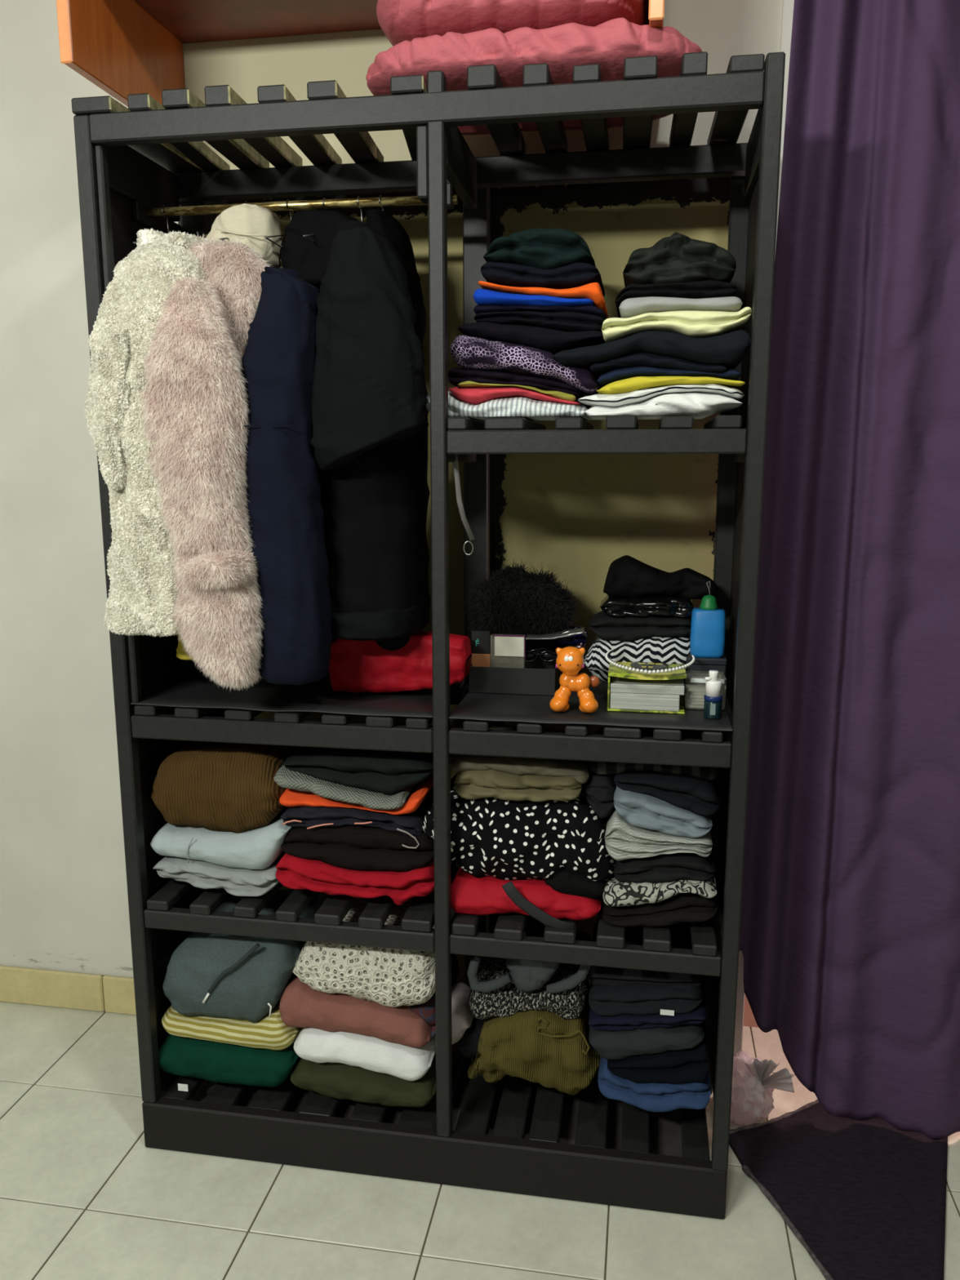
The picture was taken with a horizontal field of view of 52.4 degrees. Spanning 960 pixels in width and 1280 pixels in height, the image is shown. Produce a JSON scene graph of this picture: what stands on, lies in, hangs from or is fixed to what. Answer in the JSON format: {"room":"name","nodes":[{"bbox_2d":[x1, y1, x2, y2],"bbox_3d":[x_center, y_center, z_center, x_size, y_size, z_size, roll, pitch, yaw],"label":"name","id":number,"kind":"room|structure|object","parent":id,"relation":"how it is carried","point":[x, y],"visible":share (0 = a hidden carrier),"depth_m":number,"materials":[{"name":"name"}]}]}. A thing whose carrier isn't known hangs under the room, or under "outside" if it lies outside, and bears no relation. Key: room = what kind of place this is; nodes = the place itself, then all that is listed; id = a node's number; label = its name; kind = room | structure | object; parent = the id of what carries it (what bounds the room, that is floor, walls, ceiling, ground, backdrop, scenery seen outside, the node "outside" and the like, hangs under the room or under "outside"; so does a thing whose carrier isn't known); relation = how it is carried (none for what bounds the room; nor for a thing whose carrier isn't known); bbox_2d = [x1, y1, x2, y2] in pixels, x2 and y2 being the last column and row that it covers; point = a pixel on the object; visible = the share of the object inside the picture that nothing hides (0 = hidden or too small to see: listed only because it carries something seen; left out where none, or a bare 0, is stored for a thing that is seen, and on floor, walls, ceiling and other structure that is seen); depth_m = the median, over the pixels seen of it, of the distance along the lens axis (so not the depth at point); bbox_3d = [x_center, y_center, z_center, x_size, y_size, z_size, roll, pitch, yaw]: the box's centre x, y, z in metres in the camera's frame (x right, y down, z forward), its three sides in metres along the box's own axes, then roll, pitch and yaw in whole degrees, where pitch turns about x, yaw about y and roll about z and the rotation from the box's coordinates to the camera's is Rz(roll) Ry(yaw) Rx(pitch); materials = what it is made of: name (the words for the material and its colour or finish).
{"room":"bedroom","nodes":[
{"label":"bedroom","id":0,"kind":"room"},
{"bbox_2d":[135,232,269,691],"bbox_3d":[-0.493,-0.336,1.838,0.252,0.809,0.511,-2,11,-11],"label":"coat","id":1,"kind":"object","parent":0,"point":[195,406],"visible":0.85,"depth_m":1.65,"materials":[{"name":"fur"}]},
{"bbox_2d":[0,0,782,985],"bbox_3d":[-0.851,-0.413,2.318,2.922,2.800,0.090,2,11,9],"label":"wall","id":2,"kind":"structure","parent":0,"point":[64,897],"depth_m":2.18,"materials":[{"name":"beige paint"}]},
{"bbox_2d":[0,964,136,1015],"bbox_3d":[-1.313,0.908,2.588,2.002,0.103,0.014,2,11,9],"label":"baseboard","id":3,"kind":"structure","parent":2,"relation":"attached to","point":[23,985],"depth_m":2.54,"materials":[{"name":"tile"}]},
{"bbox_2d":[56,0,664,106],"bbox_3d":[-0.184,-1.342,1.758,1.029,0.650,0.440,2,11,9],"label":"upper cabinet","id":4,"kind":"object","parent":2,"relation":"attached to","point":[124,48],"visible":0.74,"depth_m":1.91,"materials":[{"name":"brown wood"}]},
{"bbox_2d":[135,0,381,44],"bbox_3d":[-0.183,-1.225,1.785,0.984,0.020,0.429,2,11,9],"label":"shelf","id":5,"kind":"object","parent":4,"relation":"attached to","point":[184,21],"depth_m":1.95,"materials":[{"name":"brown wood"}]},
{"bbox_2d":[733,0,794,1056],"bbox_3d":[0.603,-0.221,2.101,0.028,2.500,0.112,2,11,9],"label":"door","id":6,"kind":"structure","parent":2,"relation":"in","point":[787,5],"depth_m":1.91,"materials":[{"name":"white paint"}]},
{"bbox_2d":[0,1001,959,1279],"bbox_3d":[-0.518,1.269,1.046,4.100,0.050,3.665,2,11,9],"label":"floor","id":7,"kind":"structure","parent":0,"point":[83,1196],"depth_m":1.86,"materials":[{"name":"tile"}]},
{"bbox_2d":[71,51,785,1219],"bbox_3d":[-0.086,0.045,1.949,1.181,2.031,0.412,2,11,9],"label":"wardrobe","id":8,"kind":"object","parent":7,"relation":"on","point":[513,1135],"visible":0.77,"depth_m":1.84,"materials":[{"name":"black paint"}]},
{"bbox_2d":[84,228,210,637],"bbox_3d":[-0.571,-0.388,1.863,0.216,0.736,0.469,1,10,3],"label":"coat","id":9,"kind":"object","parent":8,"relation":"hanging from","point":[140,601],"visible":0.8,"depth_m":1.67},
{"bbox_2d":[152,851,285,896],"bbox_3d":[-0.510,0.455,2.052,0.271,0.065,0.267,2,11,9],"label":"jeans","id":10,"kind":"object","parent":8,"relation":"on","point":[237,882],"visible":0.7,"depth_m":1.93,"materials":[{"name":"grey fabric"}]},
{"bbox_2d":[150,806,292,869],"bbox_3d":[-0.502,0.389,2.043,0.289,0.098,0.262,2,11,9],"label":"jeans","id":11,"kind":"object","parent":10,"relation":"on","point":[258,848],"visible":0.65,"depth_m":1.93,"materials":[{"name":"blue fabric"}]},
{"bbox_2d":[151,741,301,833],"bbox_3d":[-0.507,0.282,2.033,0.287,0.174,0.266,2,11,9],"label":"sweater","id":12,"kind":"object","parent":11,"relation":"on","point":[213,786],"visible":0.8,"depth_m":1.92,"materials":[{"name":"fabric"}]},
{"bbox_2d":[158,1027,302,1091],"bbox_3d":[-0.515,0.864,2.131,0.305,0.106,0.266,2,11,9],"label":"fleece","id":13,"kind":"object","parent":8,"relation":"on","point":[209,1060],"visible":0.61,"depth_m":2.01,"materials":[{"name":"green fabric"}]},
{"bbox_2d":[161,998,302,1050],"bbox_3d":[-0.505,0.783,2.117,0.287,0.082,0.261,2,11,9],"label":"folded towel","id":14,"kind":"object","parent":13,"relation":"on","point":[271,1033],"visible":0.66,"depth_m":2.00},
{"bbox_2d":[162,888,323,1022],"bbox_3d":[-0.500,0.670,2.087,0.293,0.194,0.268,2,11,9],"label":"hoodie","id":15,"kind":"object","parent":14,"relation":"on","point":[237,977],"visible":0.79,"depth_m":1.97,"materials":[{"name":"grey fabric"}]},
{"bbox_2d":[219,201,248,241],"bbox_3d":[-0.441,-0.783,1.855,0.009,0.098,0.271,2,11,9],"label":"hanger","id":16,"kind":"object","parent":8,"relation":"hanging from","point":[223,238],"visible":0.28,"depth_m":1.75,"materials":[{"name":"silver metal"}]},
{"bbox_2d":[205,203,281,268],"bbox_3d":[-0.471,-0.448,1.919,0.166,0.718,0.333,-3,11,-18],"label":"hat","id":17,"kind":"object","parent":16,"relation":"hanging from","point":[249,224],"visible":0.21,"depth_m":1.76,"materials":[{"name":"beige fabric"}]},
{"bbox_2d":[264,199,291,248],"bbox_3d":[-0.359,-0.780,1.841,0.009,0.098,0.271,2,11,9],"label":"hanger","id":18,"kind":"object","parent":8,"relation":"hanging from","point":[266,237],"visible":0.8,"depth_m":1.77,"materials":[{"name":"silver metal"}]},
{"bbox_2d":[240,266,336,684],"bbox_3d":[-0.361,-0.297,1.870,0.166,0.789,0.438,-1,10,-4],"label":"coat","id":19,"kind":"object","parent":18,"relation":"hanging from","point":[285,508],"visible":0.84,"depth_m":1.68,"materials":[{"name":"fabric"}]},
{"bbox_2d":[130,669,464,717],"bbox_3d":[-0.351,0.103,1.974,0.590,0.004,0.327,2,11,9],"label":"liner","id":20,"kind":"object","parent":8,"relation":"on","point":[196,690],"visible":0.64,"depth_m":1.90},
{"bbox_2d":[328,631,471,692],"bbox_3d":[-0.158,0.042,1.928,0.274,0.120,0.087,2,11,9],"label":"bag","id":21,"kind":"object","parent":20,"relation":"on","point":[406,663],"visible":0.73,"depth_m":1.90,"materials":[{"name":"fabric"}]},
{"bbox_2d":[302,197,327,243],"bbox_3d":[-0.289,-0.778,1.829,0.009,0.098,0.271,2,11,9],"label":"hanger","id":22,"kind":"object","parent":8,"relation":"hanging from","point":[313,234],"visible":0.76,"depth_m":1.74,"materials":[{"name":"silver metal"}]},
{"bbox_2d":[280,209,359,289],"bbox_3d":[-0.277,-0.428,1.926,0.179,0.746,0.242,2,11,9],"label":"hooded jacket","id":23,"kind":"object","parent":22,"relation":"hanging from","point":[298,253],"visible":0.19,"depth_m":1.76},
{"bbox_2d":[275,853,434,905],"bbox_3d":[-0.226,0.450,1.998,0.325,0.091,0.266,2,11,9],"label":"folded clothes","id":24,"kind":"object","parent":8,"relation":"in","point":[292,872],"visible":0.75,"depth_m":1.89,"materials":[{"name":"fabric"}]},
{"bbox_2d":[280,824,434,871],"bbox_3d":[-0.221,0.385,1.999,0.315,0.097,0.262,2,11,9],"label":"shirt","id":25,"kind":"object","parent":24,"relation":"on","point":[357,847],"visible":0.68,"depth_m":1.88,"materials":[{"name":"black fabric"}]},
{"bbox_2d":[280,785,433,848],"bbox_3d":[-0.232,0.335,1.994,0.285,0.068,0.267,2,11,9],"label":"folded clothes","id":26,"kind":"object","parent":25,"relation":"on","point":[411,824],"visible":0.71,"depth_m":1.88,"materials":[{"name":"black fabric"}]},
{"bbox_2d":[279,773,433,814],"bbox_3d":[-0.232,0.292,1.993,0.289,0.046,0.264,2,11,9],"label":"shirt","id":27,"kind":"object","parent":26,"relation":"on","point":[291,797],"visible":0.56,"depth_m":1.89,"materials":[{"name":"orange fabric"}]},
{"bbox_2d":[273,764,418,809],"bbox_3d":[-0.252,0.268,1.976,0.259,0.070,0.265,2,11,9],"label":"sweater","id":28,"kind":"object","parent":27,"relation":"on","point":[286,778],"visible":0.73,"depth_m":1.86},
{"bbox_2d":[282,723,433,795],"bbox_3d":[-0.217,0.239,1.981,0.305,0.090,0.264,2,11,9],"label":"folded clothes","id":29,"kind":"object","parent":28,"relation":"on","point":[384,772],"visible":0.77,"depth_m":1.87,"materials":[{"name":"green fabric"}]},
{"bbox_2d":[356,195,362,221],"bbox_3d":[-0.223,-0.776,1.818,0.009,0.098,0.271,2,11,9],"label":"hanger","id":30,"kind":"object","parent":8,"relation":"hanging from","point":[358,196],"visible":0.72,"depth_m":1.82,"materials":[{"name":"silver metal"}]},
{"bbox_2d":[310,220,430,640],"bbox_3d":[-0.204,-0.373,1.809,0.220,0.744,0.344,0,10,-2],"label":"coat","id":31,"kind":"object","parent":30,"relation":"hanging from","point":[368,401],"visible":0.93,"depth_m":1.68,"materials":[{"name":"fabric"}]},
{"bbox_2d":[290,1052,435,1106],"bbox_3d":[-0.224,0.886,2.087,0.304,0.082,0.262,2,11,9],"label":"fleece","id":32,"kind":"object","parent":8,"relation":"on","point":[340,1081],"visible":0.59,"depth_m":1.97},
{"bbox_2d":[293,1026,435,1080],"bbox_3d":[-0.223,0.816,2.063,0.285,0.093,0.263,2,11,9],"label":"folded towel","id":33,"kind":"object","parent":32,"relation":"on","point":[371,1053],"visible":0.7,"depth_m":1.94,"materials":[{"name":"white fabric"}]},
{"bbox_2d":[409,953,458,1041],"bbox_3d":[-0.115,0.751,2.075,0.100,0.076,0.261,2,11,9],"label":"shirt","id":34,"kind":"object","parent":33,"relation":"on","point":[426,1011],"visible":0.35,"depth_m":1.96,"materials":[{"name":"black fabric"}]},
{"bbox_2d":[279,974,431,1048],"bbox_3d":[-0.236,0.734,2.058,0.310,0.119,0.264,2,11,9],"label":"sweater","id":35,"kind":"object","parent":34,"relation":"on","point":[301,1006],"visible":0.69,"depth_m":1.94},
{"bbox_2d":[292,897,435,1007],"bbox_3d":[-0.213,0.642,2.039,0.304,0.144,0.265,2,11,9],"label":"folded clothes","id":36,"kind":"object","parent":35,"relation":"on","point":[387,977],"visible":0.6,"depth_m":1.92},
{"bbox_2d":[378,195,383,210],"bbox_3d":[-0.181,-0.775,1.811,0.009,0.098,0.271,2,11,9],"label":"hanger","id":37,"kind":"object","parent":8,"relation":"hanging from","point":[380,196],"visible":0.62,"depth_m":1.80,"materials":[{"name":"silver metal"}]},
{"bbox_2d":[365,208,430,581],"bbox_3d":[-0.160,-0.429,1.915,0.107,0.752,0.193,2,11,9],"label":"coat","id":38,"kind":"object","parent":37,"relation":"hanging from","point":[387,224],"visible":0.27,"depth_m":1.83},
{"bbox_2d":[426,390,591,421],"bbox_3d":[0.063,-0.434,1.808,0.293,0.050,0.266,2,11,9],"label":"shirt","id":39,"kind":"object","parent":8,"relation":"on","point":[531,409],"visible":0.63,"depth_m":1.69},
{"bbox_2d":[448,386,587,408],"bbox_3d":[0.078,-0.446,1.809,0.231,0.037,0.264,2,11,9],"label":"shirt","id":40,"kind":"object","parent":39,"relation":"on","point":[471,395],"visible":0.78,"depth_m":1.70,"materials":[{"name":"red fabric"}]},
{"bbox_2d":[448,368,584,399],"bbox_3d":[0.076,-0.472,1.814,0.232,0.051,0.265,2,11,9],"label":"shirt","id":41,"kind":"object","parent":40,"relation":"on","point":[456,375],"visible":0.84,"depth_m":1.70,"materials":[{"name":"black fabric"}]},
{"bbox_2d":[450,867,601,929],"bbox_3d":[0.095,0.477,1.932,0.295,0.097,0.229,2,11,9],"label":"folded clothes","id":42,"kind":"object","parent":8,"relation":"on","point":[471,895],"visible":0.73,"depth_m":1.84,"materials":[{"name":"red fabric"}]},
{"bbox_2d":[545,869,606,899],"bbox_3d":[0.200,0.442,1.948,0.119,0.065,0.261,2,11,9],"label":"skirt","id":43,"kind":"object","parent":42,"relation":"on","point":[563,882],"visible":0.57,"depth_m":1.83,"materials":[{"name":"black fabric"}]},
{"bbox_2d":[422,773,615,880],"bbox_3d":[0.085,0.362,1.948,0.375,0.174,0.271,2,11,9],"label":"dress","id":44,"kind":"object","parent":43,"relation":"on","point":[498,838],"visible":0.66,"depth_m":1.83,"materials":[{"name":"fabric"}]},
{"bbox_2d":[453,768,582,801],"bbox_3d":[0.086,0.255,1.924,0.241,0.063,0.268,2,11,9],"label":"trousers","id":45,"kind":"object","parent":44,"relation":"on","point":[468,784],"visible":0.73,"depth_m":1.81,"materials":[{"name":"beige fabric"}]},
{"bbox_2d":[453,724,590,783],"bbox_3d":[0.094,0.222,1.933,0.256,0.046,0.266,2,11,9],"label":"shirt","id":46,"kind":"object","parent":45,"relation":"on","point":[580,771],"visible":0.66,"depth_m":1.82,"materials":[{"name":"beige fabric"}]},
{"bbox_2d":[584,768,616,818],"bbox_3d":[0.240,0.280,1.906,0.062,0.084,0.202,2,11,9],"label":"shirt","id":47,"kind":"object","parent":44,"relation":"on","point":[599,789],"visible":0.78,"depth_m":1.82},
{"bbox_2d":[365,17,702,135],"bbox_3d":[0.097,-0.993,1.736,0.593,0.087,0.377,2,11,9],"label":"duvet","id":48,"kind":"object","parent":8,"relation":"on","point":[607,44],"visible":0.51,"depth_m":1.59,"materials":[{"name":"fabric"}]},
{"bbox_2d":[376,0,648,46],"bbox_3d":[0.066,-1.124,1.751,0.482,0.161,0.402,2,11,9],"label":"duvet","id":49,"kind":"object","parent":48,"relation":"on","point":[400,20],"visible":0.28,"depth_m":1.62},
{"bbox_2d":[467,982,600,1095],"bbox_3d":[0.117,0.796,1.999,0.267,0.179,0.235,2,11,9],"label":"sweater","id":50,"kind":"object","parent":8,"relation":"in","point":[548,1050],"visible":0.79,"depth_m":1.91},
{"bbox_2d":[458,1016,484,1057],"bbox_3d":[-0.002,0.811,2.042,0.065,0.082,0.149,2,11,9],"label":"shirt","id":51,"kind":"object","parent":50,"relation":"on","point":[468,1042],"visible":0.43,"depth_m":1.98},
{"bbox_2d":[451,980,473,1044],"bbox_3d":[-0.044,0.766,1.993,0.062,0.096,0.128,2,11,9],"label":"shirt","id":52,"kind":"object","parent":51,"relation":"on","point":[462,1017],"visible":0.58,"depth_m":1.95,"materials":[{"name":"white fabric"}]},
{"bbox_2d":[468,931,591,1019],"bbox_3d":[0.109,0.698,2.023,0.233,0.099,0.266,2,11,9],"label":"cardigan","id":53,"kind":"object","parent":50,"relation":"on","point":[506,1001],"visible":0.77,"depth_m":1.91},
{"bbox_2d":[466,915,591,993],"bbox_3d":[0.115,0.629,2.005,0.243,0.099,0.266,2,11,9],"label":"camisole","id":54,"kind":"object","parent":53,"relation":"on","point":[528,976],"visible":0.6,"depth_m":1.89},
{"bbox_2d":[448,683,732,731],"bbox_3d":[0.217,0.120,1.879,0.499,0.004,0.327,2,11,9],"label":"liner","id":55,"kind":"object","parent":8,"relation":"on","point":[535,708],"visible":0.53,"depth_m":1.78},
{"bbox_2d":[468,658,559,695],"bbox_3d":[0.071,0.072,1.981,0.173,0.053,0.103,2,11,9],"label":"box","id":56,"kind":"object","parent":55,"relation":"on","point":[538,677],"visible":0.76,"depth_m":1.93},
{"bbox_2d":[490,633,525,668],"bbox_3d":[0.057,0.043,1.959,0.070,0.110,0.023,2,11,9],"label":"case","id":57,"kind":"object","parent":56,"relation":"in","point":[507,651],"visible":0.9,"depth_m":1.95,"materials":[{"name":"beige plastic"}]},
{"bbox_2d":[459,560,581,655],"bbox_3d":[0.083,-0.054,2.003,0.261,0.231,0.135,1,10,6],"label":"hat","id":58,"kind":"object","parent":55,"relation":"on","point":[517,601],"visible":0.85,"depth_m":1.98,"materials":[{"name":"black"}]},
{"bbox_2d":[549,646,599,713],"bbox_3d":[0.174,0.072,1.787,0.091,0.123,0.050,2,11,9],"label":"cat","id":59,"kind":"object","parent":55,"relation":"on","point":[570,660],"visible":1,"depth_m":1.78},
{"bbox_2d":[583,634,690,684],"bbox_3d":[0.320,0.033,1.944,0.223,0.106,0.142,2,11,9],"label":"scarf","id":60,"kind":"object","parent":55,"relation":"on","point":[667,650],"visible":0.41,"depth_m":1.89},
{"bbox_2d":[588,610,691,641],"bbox_3d":[0.320,-0.029,1.942,0.203,0.052,0.124,2,11,9],"label":"trousers","id":61,"kind":"object","parent":60,"relation":"on","point":[624,628],"visible":0.88,"depth_m":1.89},
{"bbox_2d":[600,595,693,617],"bbox_3d":[0.329,-0.070,1.925,0.180,0.041,0.129,2,11,9],"label":"packet","id":62,"kind":"object","parent":61,"relation":"on","point":[659,605],"visible":0.93,"depth_m":1.88,"materials":[{"name":"black"}]},
{"bbox_2d":[603,555,718,599],"bbox_3d":[0.357,-0.123,1.926,0.222,0.081,0.112,2,11,9],"label":"folded clothes","id":63,"kind":"object","parent":62,"relation":"on","point":[627,576],"visible":0.88,"depth_m":1.89,"materials":[{"name":"black fabric"}]},
{"bbox_2d":[607,661,686,714],"bbox_3d":[0.318,0.084,1.860,0.141,0.074,0.150,2,11,9],"label":"book","id":64,"kind":"object","parent":55,"relation":"on","point":[628,691],"visible":0.84,"depth_m":1.79,"materials":[{"name":"white paper"}]},
{"bbox_2d":[683,670,726,710],"bbox_3d":[0.423,0.095,1.833,0.073,0.062,0.064,2,11,9],"label":"pack","id":65,"kind":"object","parent":55,"relation":"on","point":[695,682],"visible":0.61,"depth_m":1.81,"materials":[{"name":"beige plastic"}]},
{"bbox_2d":[685,653,727,675],"bbox_3d":[0.436,0.072,1.891,0.076,0.086,0.074,2,11,9],"label":"storage box","id":66,"kind":"object","parent":65,"relation":"on","point":[700,664],"visible":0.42,"depth_m":1.85,"materials":[{"name":"black"}]},
{"bbox_2d":[689,580,725,657],"bbox_3d":[0.436,-0.041,1.863,0.065,0.146,0.045,2,11,9],"label":"bottle","id":67,"kind":"object","parent":66,"relation":"on","point":[708,626],"visible":0.99,"depth_m":1.85,"materials":[{"name":"plastic"}]},
{"bbox_2d":[597,1056,711,1112],"bbox_3d":[0.352,0.849,1.979,0.215,0.090,0.264,2,11,9],"label":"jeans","id":68,"kind":"object","parent":8,"relation":"on","point":[656,1097],"visible":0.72,"depth_m":1.86,"materials":[{"name":"blue fabric"}]},
{"bbox_2d":[607,1021,708,1083],"bbox_3d":[0.358,0.788,1.972,0.190,0.085,0.264,2,11,9],"label":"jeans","id":69,"kind":"object","parent":68,"relation":"on","point":[691,1064],"visible":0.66,"depth_m":1.86,"materials":[{"name":"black fabric"}]},
{"bbox_2d":[588,1022,703,1059],"bbox_3d":[0.336,0.759,1.976,0.218,0.085,0.264,2,11,9],"label":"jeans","id":70,"kind":"object","parent":69,"relation":"on","point":[610,1045],"visible":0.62,"depth_m":1.86,"materials":[{"name":"grey fabric"}]},
{"bbox_2d":[588,976,706,1031],"bbox_3d":[0.338,0.709,1.971,0.223,0.067,0.265,2,11,9],"label":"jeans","id":71,"kind":"object","parent":70,"relation":"on","point":[623,1022],"visible":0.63,"depth_m":1.86,"materials":[{"name":"fabric"}]},
{"bbox_2d":[588,982,702,1016],"bbox_3d":[0.334,0.670,1.970,0.216,0.075,0.264,2,11,9],"label":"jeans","id":72,"kind":"object","parent":71,"relation":"on","point":[635,999],"visible":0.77,"depth_m":1.85,"materials":[{"name":"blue fabric"}]},
{"bbox_2d":[588,916,702,986],"bbox_3d":[0.336,0.635,1.984,0.218,0.051,0.264,2,11,9],"label":"trousers","id":73,"kind":"object","parent":72,"relation":"on","point":[680,932],"visible":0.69,"depth_m":1.88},
{"bbox_2d":[600,892,717,927],"bbox_3d":[0.352,0.482,1.923,0.213,0.069,0.262,2,11,9],"label":"trousers","id":74,"kind":"object","parent":8,"relation":"on","point":[688,907],"visible":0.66,"depth_m":1.81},
{"bbox_2d":[602,871,716,906],"bbox_3d":[0.349,0.453,1.907,0.207,0.065,0.264,2,11,9],"label":"scarf","id":75,"kind":"object","parent":74,"relation":"on","point":[615,893],"visible":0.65,"depth_m":1.79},
{"bbox_2d":[613,851,715,883],"bbox_3d":[0.360,0.404,1.912,0.186,0.075,0.264,2,11,9],"label":"shirt","id":76,"kind":"object","parent":75,"relation":"on","point":[663,868],"visible":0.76,"depth_m":1.79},
{"bbox_2d":[604,807,712,860],"bbox_3d":[0.345,0.349,1.889,0.196,0.086,0.263,2,11,9],"label":"folded clothes","id":77,"kind":"object","parent":76,"relation":"on","point":[624,840],"visible":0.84,"depth_m":1.78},
{"bbox_2d":[613,785,712,837],"bbox_3d":[0.351,0.299,1.883,0.179,0.083,0.266,2,11,9],"label":"shirt","id":78,"kind":"object","parent":77,"relation":"on","point":[638,810],"visible":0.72,"depth_m":1.77,"materials":[{"name":"blue fabric"}]},
{"bbox_2d":[613,770,719,816],"bbox_3d":[0.360,0.264,1.891,0.193,0.084,0.264,2,11,9],"label":"shirt","id":79,"kind":"object","parent":78,"relation":"on","point":[699,797],"visible":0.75,"depth_m":1.77,"materials":[{"name":"black fabric"}]},
{"bbox_2d":[589,726,717,781],"bbox_3d":[0.339,0.218,1.911,0.234,0.043,0.265,2,11,9],"label":"shirt","id":80,"kind":"object","parent":79,"relation":"on","point":[704,773],"visible":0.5,"depth_m":1.79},
{"bbox_2d":[584,391,742,420],"bbox_3d":[0.326,-0.420,1.748,0.263,0.044,0.269,2,11,9],"label":"shirt","id":81,"kind":"object","parent":8,"relation":"on","point":[696,405],"visible":0.84,"depth_m":1.63,"materials":[{"name":"white fabric"}]},
{"bbox_2d":[577,383,744,408],"bbox_3d":[0.323,-0.433,1.754,0.276,0.040,0.263,2,11,9],"label":"shirt","id":82,"kind":"object","parent":81,"relation":"on","point":[617,400],"visible":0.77,"depth_m":1.64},
{"bbox_2d":[596,376,745,394],"bbox_3d":[0.337,-0.448,1.744,0.243,0.031,0.264,2,11,9],"label":"shirt","id":83,"kind":"object","parent":82,"relation":"on","point":[637,383],"visible":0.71,"depth_m":1.63,"materials":[{"name":"yellow fabric"}]},
{"bbox_2d":[596,366,741,387],"bbox_3d":[0.336,-0.467,1.751,0.238,0.029,0.264,2,11,9],"label":"shirt","id":84,"kind":"object","parent":83,"relation":"on","point":[615,375],"visible":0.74,"depth_m":1.63,"materials":[{"name":"blue fabric"}]},
{"bbox_2d":[589,351,728,379],"bbox_3d":[0.318,-0.485,1.745,0.229,0.044,0.264,2,11,9],"label":"shirt","id":85,"kind":"object","parent":84,"relation":"on","point":[634,359],"visible":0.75,"depth_m":1.62,"materials":[{"name":"blue fabric"}]},
{"bbox_2d":[552,329,751,369],"bbox_3d":[0.302,-0.507,1.728,0.325,0.063,0.264,2,11,9],"label":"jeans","id":86,"kind":"object","parent":85,"relation":"on","point":[729,349],"visible":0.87,"depth_m":1.61,"materials":[{"name":"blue fabric"}]},
{"bbox_2d":[449,334,601,395],"bbox_3d":[0.093,-0.497,1.786,0.263,0.100,0.265,2,11,9],"label":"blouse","id":87,"kind":"object","parent":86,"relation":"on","point":[467,352],"visible":0.85,"depth_m":1.67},
{"bbox_2d":[457,321,604,355],"bbox_3d":[0.107,-0.545,1.792,0.258,0.055,0.263,2,11,9],"label":"trousers","id":88,"kind":"object","parent":87,"relation":"on","point":[553,341],"visible":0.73,"depth_m":1.67,"materials":[{"name":"black fabric"}]},
{"bbox_2d":[474,311,604,332],"bbox_3d":[0.120,-0.568,1.791,0.227,0.038,0.262,2,11,9],"label":"shirt","id":89,"kind":"object","parent":88,"relation":"on","point":[561,321],"visible":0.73,"depth_m":1.67,"materials":[{"name":"black fabric"}]},
{"bbox_2d":[473,305,606,320],"bbox_3d":[0.120,-0.589,1.790,0.227,0.025,0.265,2,11,9],"label":"shirt","id":90,"kind":"object","parent":89,"relation":"on","point":[590,309],"visible":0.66,"depth_m":1.67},
{"bbox_2d":[473,288,594,306],"bbox_3d":[0.110,-0.609,1.780,0.208,0.035,0.262,2,11,9],"label":"shirt","id":91,"kind":"object","parent":90,"relation":"on","point":[481,296],"visible":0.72,"depth_m":1.66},
{"bbox_2d":[478,280,608,318],"bbox_3d":[0.122,-0.615,1.780,0.215,0.048,0.261,2,11,9],"label":"shirt","id":92,"kind":"object","parent":91,"relation":"on","point":[593,291],"visible":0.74,"depth_m":1.66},
{"bbox_2d":[480,261,604,297],"bbox_3d":[0.120,-0.651,1.784,0.205,0.048,0.265,2,11,9],"label":"jumper","id":93,"kind":"object","parent":92,"relation":"on","point":[575,274],"visible":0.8,"depth_m":1.67,"materials":[{"name":"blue fabric"}]},
{"bbox_2d":[483,228,595,269],"bbox_3d":[0.116,-0.697,1.789,0.191,0.074,0.271,2,11,9],"label":"folded clothes","id":94,"kind":"object","parent":93,"relation":"on","point":[539,248],"visible":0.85,"depth_m":1.68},
{"bbox_2d":[601,306,751,342],"bbox_3d":[0.343,-0.545,1.724,0.244,0.049,0.265,2,11,9],"label":"shirt","id":95,"kind":"object","parent":86,"relation":"on","point":[691,323],"visible":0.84,"depth_m":1.61,"materials":[{"name":"fabric"}]},
{"bbox_2d":[618,296,742,318],"bbox_3d":[0.353,-0.579,1.738,0.202,0.036,0.261,2,11,9],"label":"shirt","id":96,"kind":"object","parent":95,"relation":"on","point":[630,307],"visible":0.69,"depth_m":1.62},
{"bbox_2d":[615,280,737,317],"bbox_3d":[0.350,-0.609,1.759,0.202,0.034,0.263,2,11,9],"label":"skirt","id":97,"kind":"object","parent":96,"relation":"on","point":[708,288],"visible":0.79,"depth_m":1.64,"materials":[{"name":"black fabric"}]},
{"bbox_2d":[622,231,736,287],"bbox_3d":[0.356,-0.669,1.757,0.189,0.088,0.272,2,11,9],"label":"jacket","id":98,"kind":"object","parent":97,"relation":"on","point":[677,257],"visible":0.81,"depth_m":1.65,"materials":[{"name":"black fabric"}]},
{"bbox_2d":[730,1050,794,1126],"bbox_3d":[0.592,0.960,2.132,0.142,0.163,0.142,-1,10,-4],"label":"plastic bag","id":99,"kind":"object","parent":7,"relation":"on","point":[753,1086],"visible":0.81,"depth_m":2.09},
{"bbox_2d":[728,1098,947,1279],"bbox_3d":[0.704,1.068,1.967,0.430,0.013,0.729,5,12,26],"label":"door mat","id":100,"kind":"object","parent":7,"relation":"on","point":[866,1199],"visible":0.86,"depth_m":1.92,"materials":[{"name":"fabric"}]},
{"bbox_2d":[738,0,959,1139],"bbox_3d":[0.967,-0.156,1.837,0.918,2.453,0.085,2,11,9],"label":"door curtain","id":101,"kind":"object","parent":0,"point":[850,931],"visible":0.94,"depth_m":1.89,"materials":[{"name":"purple fabric"}]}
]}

